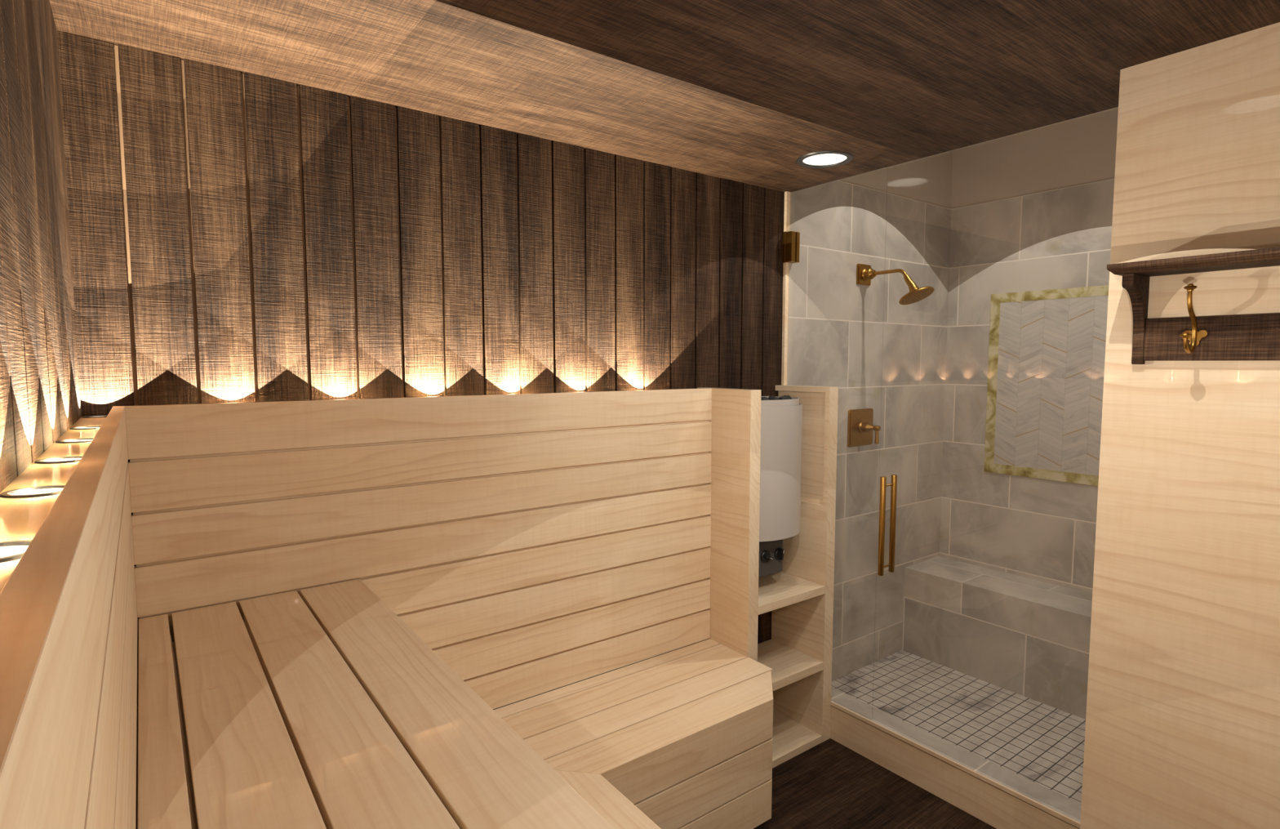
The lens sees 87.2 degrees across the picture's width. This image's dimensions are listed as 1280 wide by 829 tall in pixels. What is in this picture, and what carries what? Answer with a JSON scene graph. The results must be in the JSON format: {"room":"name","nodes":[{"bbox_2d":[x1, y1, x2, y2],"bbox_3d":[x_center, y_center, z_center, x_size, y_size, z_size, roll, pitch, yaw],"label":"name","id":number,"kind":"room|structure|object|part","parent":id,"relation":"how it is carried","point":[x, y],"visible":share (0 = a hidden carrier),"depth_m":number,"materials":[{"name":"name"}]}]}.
{"room":"sauna","nodes":[
{"label":"sauna","id":0,"kind":"room"},
{"bbox_2d":[0,0,81,492],"bbox_3d":[-0.345,0.433,0.261,0.045,2.450,3.475,-3,6,-36],"label":"wall","id":1,"kind":"structure","parent":0,"point":[40,398],"depth_m":1.01,"materials":[{"name":"brown wood"}]},
{"bbox_2d":[0,417,106,591],"bbox_3d":[-0.281,0.120,0.241,0.062,0.013,3.406,-3,6,-36],"label":"ledge","id":2,"kind":"object","parent":1,"relation":"attached to","point":[20,518],"visible":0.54,"depth_m":0.71,"materials":[{"name":"brown wood"}]},
{"bbox_2d":[0,539,31,562],"bbox_3d":[-0.447,0.102,0.465,0.062,0.016,0.062,-3,6,-36],"label":"uplight","id":3,"kind":"object","parent":2,"relation":"attached to","point":[15,552],"visible":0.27,"depth_m":0.49,"materials":[{"name":"white"}]},
{"bbox_2d":[0,484,65,497],"bbox_3d":[-0.612,0.085,0.687,0.062,0.016,0.062,-3,6,-36],"label":"uplight","id":4,"kind":"object","parent":2,"relation":"attached to","point":[50,491],"visible":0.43,"depth_m":0.69,"materials":[{"name":"white"}]},
{"bbox_2d":[34,455,82,463],"bbox_3d":[-0.777,0.068,0.909,0.062,0.016,0.062,-3,6,-36],"label":"uplight","id":5,"kind":"object","parent":2,"relation":"attached to","point":[73,458],"visible":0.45,"depth_m":0.91,"materials":[{"name":"white"}]},
{"bbox_2d":[55,437,93,443],"bbox_3d":[-0.943,0.051,1.131,0.062,0.016,0.062,-3,6,-36],"label":"uplight","id":6,"kind":"object","parent":2,"relation":"attached to","point":[74,440],"visible":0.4,"depth_m":1.13,"materials":[{"name":"white"}]},
{"bbox_2d":[69,425,101,429],"bbox_3d":[-1.108,0.033,1.354,0.062,0.016,0.062,-3,6,-36],"label":"uplight","id":7,"kind":"object","parent":2,"relation":"attached to","point":[92,427],"visible":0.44,"depth_m":1.34,"materials":[{"name":"white"}]},
{"bbox_2d":[57,30,952,709],"bbox_3d":[0.223,-0.073,2.833,3.970,3.060,0.060,-3,6,-36],"label":"wall","id":8,"kind":"structure","parent":0,"point":[236,237],"depth_m":2.20,"materials":[{"name":"brown wood"}]},
{"bbox_2d":[758,395,802,576],"bbox_3d":[0.526,0.298,2.895,0.380,0.754,0.274,-3,6,-36],"label":"heater","id":9,"kind":"object","parent":8,"relation":"attached to","point":[781,420],"depth_m":2.77,"materials":[{"name":"white metal"}]},
{"bbox_3d":[0.511,-0.046,2.780,0.060,0.051,0.064,0,4,-6],"label":"heater stone","id":10,"kind":"part","parent":9,"relation":"part of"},
{"bbox_3d":[0.534,0.598,2.823,0.053,0.053,0.025,-3,6,-36],"label":"control knob","id":11,"kind":"part","parent":9,"relation":"part of","materials":[{"name":"black plastic"}]},
{"bbox_3d":[0.562,-0.049,2.819,0.064,0.051,0.060,4,6,41],"label":"heater stone","id":12,"kind":"part","parent":9,"relation":"part of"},
{"bbox_3d":[0.602,0.596,2.874,0.053,0.053,0.025,-3,6,-36],"label":"control knob","id":13,"kind":"part","parent":9,"relation":"part of","materials":[{"name":"black plastic"}]},
{"bbox_3d":[0.614,-0.052,2.857,0.064,0.051,0.060,0,4,-2],"label":"heater stone","id":14,"kind":"part","parent":9,"relation":"part of","materials":[{"name":"grey stone"}]},
{"bbox_2d":[781,191,791,384],"bbox_3d":[0.664,0.192,3.172,0.025,2.480,0.045,-3,6,-36],"label":"trim","id":15,"kind":"structure","parent":8,"relation":"attached to","point":[787,194],"depth_m":3.10,"materials":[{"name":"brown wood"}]},
{"bbox_2d":[782,231,799,262],"bbox_3d":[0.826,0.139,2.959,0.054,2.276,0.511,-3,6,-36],"label":"hinge","id":16,"kind":"object","parent":15,"relation":"attached to","point":[791,239],"visible":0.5,"depth_m":3.06,"materials":[{"name":"gold metal"}]},
{"bbox_2d":[847,408,880,446],"bbox_3d":[1.174,0.070,3.441,0.204,0.190,0.116,-3,6,-36],"label":"shower valve","id":17,"kind":"object","parent":8,"relation":"attached to","point":[860,427],"visible":1,"depth_m":3.45,"materials":[{"name":"gold metal"}]},
{"bbox_3d":[1.170,0.066,3.445,0.068,0.068,0.080,-3,6,-36],"label":"stem","id":18,"kind":"part","parent":17,"relation":"part of","materials":[{"name":"gold metal"}]},
{"bbox_3d":[1.200,0.102,3.408,0.028,0.093,0.028,-3,6,-36],"label":"lever","id":19,"kind":"part","parent":17,"relation":"part of","materials":[{"name":"gold metal"}]},
{"bbox_2d":[856,263,934,304],"bbox_3d":[1.247,-0.641,3.279,0.165,0.218,0.374,-3,6,-36],"label":"shower","id":20,"kind":"object","parent":8,"relation":"attached to","point":[864,273],"visible":1,"depth_m":3.24,"materials":[{"name":"gold metal"}]},
{"bbox_3d":[1.139,-0.710,3.419,0.112,0.103,0.013,-3,6,-36],"label":"wall plate","id":21,"kind":"part","parent":20,"relation":"part of","materials":[{"name":"gold metal"}]},
{"bbox_3d":[1.229,-0.684,3.300,0.018,0.051,0.193,-3,6,-36],"label":"arm","id":22,"kind":"part","parent":20,"relation":"part of","materials":[{"name":"gold metal"}]},
{"bbox_3d":[-0.541,-0.032,2.206,1.994,0.013,0.068,-3,6,-36],"label":"ledge","id":23,"kind":"object","parent":8,"relation":"attached to","visible":0},
{"bbox_2d":[81,414,107,417],"bbox_3d":[-1.316,0.012,1.633,0.062,0.016,0.062,-3,6,-36],"label":"uplight","id":24,"kind":"object","parent":23,"relation":"attached to","point":[98,415],"visible":0.38,"depth_m":1.61,"materials":[{"name":"silver"}]},
{"bbox_2d":[49,0,1279,191],"bbox_3d":[0.674,-0.862,0.919,2.594,0.030,3.575,-3,6,-36],"label":"ceiling","id":25,"kind":"structure","parent":0,"point":[740,91],"depth_m":1.72,"materials":[{"name":"brown wood"}]},
{"bbox_2d":[795,151,853,168],"bbox_3d":[0.706,-1.023,2.569,0.212,0.104,0.212,-3,6,-36],"label":"recessed light","id":26,"kind":"object","parent":25,"relation":"in","point":[823,157],"visible":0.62,"depth_m":2.63,"materials":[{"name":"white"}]},
{"bbox_2d":[764,737,996,828],"bbox_3d":[0.673,1.621,1.110,2.590,0.050,3.575,-3,6,-36],"label":"floor","id":27,"kind":"structure","parent":0,"point":[828,784],"depth_m":2.60,"materials":[{"name":"brown wood"}]},
{"bbox_2d":[493,638,773,828],"bbox_3d":[0.746,1.337,1.084,1.384,0.520,3.381,-3,6,-36],"label":"bench","id":28,"kind":"object","parent":27,"relation":"on","point":[680,738],"visible":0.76,"depth_m":2.20,"materials":[{"name":"brown wood"}]},
{"bbox_2d":[137,578,613,828],"bbox_3d":[-0.019,0.858,0.476,0.519,0.529,3.378,-3,6,-36],"label":"bench","id":29,"kind":"object","parent":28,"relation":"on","point":[320,707],"visible":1,"depth_m":1.15,"materials":[{"name":"brown wood"}]},
{"bbox_2d":[0,405,138,828],"bbox_3d":[-0.246,0.609,0.304,0.024,1.051,3.405,-3,6,-36],"label":"slatted backrest","id":30,"kind":"object","parent":29,"relation":"attached to","point":[68,623],"visible":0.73,"depth_m":0.38,"materials":[{"name":"brown wood"}]},
{"bbox_3d":[-0.005,0.654,0.424,0.495,0.012,3.305,-3,6,-36],"label":"frame","id":31,"kind":"part","parent":29,"relation":"part of","materials":[{"name":"brown wood"}]},
{"bbox_3d":[-0.035,0.639,0.399,0.319,0.022,3.300,-3,6,-36],"label":"rail","id":32,"kind":"part","parent":29,"relation":"part of","materials":[{"name":"brown wood"}]},
{"bbox_2d":[118,387,711,708],"bbox_3d":[-0.487,0.460,2.225,1.929,1.051,0.024,-3,6,-36],"label":"slatted backrest","id":33,"kind":"object","parent":28,"relation":"on","point":[539,543],"visible":0.68,"depth_m":2.15,"materials":[{"name":"brown wood"}]},
{"bbox_3d":[0.986,1.356,1.126,0.896,0.474,3.160,-3,6,-36],"label":"frame","id":34,"kind":"part","parent":28,"relation":"part of","materials":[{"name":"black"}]},
{"bbox_2d":[695,384,838,767],"bbox_3d":[0.546,0.667,2.917,0.532,1.572,0.310,-3,6,-36],"label":"shelving unit","id":35,"kind":"object","parent":27,"relation":"on","point":[799,597],"visible":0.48,"depth_m":2.90,"materials":[{"name":"brown wood"}]},
{"bbox_3d":[0.355,0.679,2.776,0.057,1.570,0.310,-3,6,-36],"label":"panel","id":36,"kind":"part","parent":35,"relation":"part of","materials":[{"name":"brown wood"}]},
{"bbox_2d":[757,639,823,690],"bbox_3d":[0.547,1.102,2.948,0.417,0.036,0.304,-3,6,-36],"label":"shelf","id":37,"kind":"object","parent":35,"relation":"attached to","point":[790,663],"depth_m":2.96,"materials":[{"name":"brown wood"}]},
{"bbox_2d":[758,571,825,614],"bbox_3d":[0.547,0.762,2.922,0.417,0.034,0.304,-3,6,-36],"label":"shelf","id":38,"kind":"object","parent":35,"relation":"attached to","point":[778,589],"depth_m":2.89,"materials":[{"name":"brown wood"}]},
{"bbox_2d":[772,708,822,767],"bbox_3d":[0.547,1.435,2.974,0.417,0.032,0.304,-3,6,-36],"label":"shelf","id":39,"kind":"object","parent":35,"relation":"attached to","point":[792,736],"depth_m":2.97,"materials":[{"name":"brown wood"}]},
{"bbox_3d":[0.738,0.656,3.055,0.058,1.572,0.306,-3,6,-36],"label":"panel","id":40,"kind":"part","parent":35,"relation":"part of","materials":[{"name":"brown wood"}]},
{"bbox_2d":[830,686,1081,828],"bbox_3d":[1.132,1.385,2.721,0.116,0.170,1.380,-3,6,-36],"label":"shower curb","id":41,"kind":"object","parent":27,"relation":"on","point":[997,795],"visible":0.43,"depth_m":2.58,"materials":[{"name":"wood"}]},
{"bbox_2d":[877,474,897,575],"bbox_3d":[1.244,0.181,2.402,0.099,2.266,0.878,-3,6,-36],"label":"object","id":42,"kind":"structure","parent":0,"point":[883,485],"depth_m":2.73,"materials":[{"name":"gold metal"}]},
{"bbox_2d":[831,649,1085,803],"bbox_3d":[1.776,1.440,3.031,1.280,0.054,1.660,-3,6,-36],"label":"floor","id":43,"kind":"structure","parent":0,"point":[1042,743],"depth_m":3.13,"materials":[{"name":"tile"}]},
{"bbox_2d":[902,555,1092,718],"bbox_3d":[2.142,1.151,3.281,0.368,0.482,1.658,-3,6,-36],"label":"shower bench","id":44,"kind":"object","parent":43,"relation":"on","point":[1027,637],"visible":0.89,"depth_m":3.42,"materials":[{"name":"tile"}]},
{"bbox_2d":[939,106,1118,592],"bbox_3d":[2.294,-0.111,3.321,0.040,3.060,1.700,-3,6,-36],"label":"wall","id":45,"kind":"structure","parent":0,"point":[1032,210],"depth_m":3.62,"materials":[{"name":"tile"}]},
{"bbox_2d":[983,284,1108,485],"bbox_3d":[2.269,-0.137,3.313,0.007,0.986,1.100,-3,6,-36],"label":"panel","id":46,"kind":"object","parent":45,"relation":"attached to","point":[1046,348],"visible":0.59,"depth_m":3.50,"materials":[{"name":"tile"}]},
{"bbox_2d":[1080,22,1279,828],"bbox_3d":[2.003,0.365,1.129,0.275,2.450,2.076,-3,6,-36],"label":"wall","id":47,"kind":"structure","parent":0,"point":[1182,730],"depth_m":1.70,"materials":[{"name":"brown wood"}]},
{"bbox_2d":[1106,247,1279,364],"bbox_3d":[1.498,-0.231,1.412,0.144,0.252,0.864,-3,6,-36],"label":"wall shelf","id":48,"kind":"object","parent":47,"relation":"attached to","point":[1247,337],"visible":1,"depth_m":1.64,"materials":[{"name":"brown wood"}]},
{"bbox_2d":[1178,284,1208,353],"bbox_3d":[1.343,-0.233,1.640,0.088,0.167,0.048,-3,6,-36],"label":"coat hook","id":49,"kind":"object","parent":48,"relation":"attached to","point":[1194,336],"visible":1,"depth_m":1.64,"materials":[{"name":"gold metal"}]},
{"bbox_3d":[1.318,-0.191,1.625,0.026,0.017,0.026,-3,6,-36],"label":"knob","id":50,"kind":"part","parent":49,"relation":"part of","materials":[{"name":"gold metal"}]},
{"bbox_3d":[1.330,-0.307,1.625,0.026,0.017,0.026,-3,6,-36],"label":"knob","id":51,"kind":"part","parent":49,"relation":"part of","materials":[{"name":"gold metal"}]},
{"bbox_3d":[1.377,-0.189,1.669,0.004,0.041,0.048,-3,6,-36],"label":"wall plate","id":52,"kind":"part","parent":49,"relation":"part of","materials":[{"name":"gold metal"}]},
{"bbox_3d":[1.549,-0.171,1.455,0.016,0.108,0.762,-3,6,-36],"label":"rail","id":53,"kind":"part","parent":48,"relation":"part of","materials":[{"name":"brown wood"}]}
]}

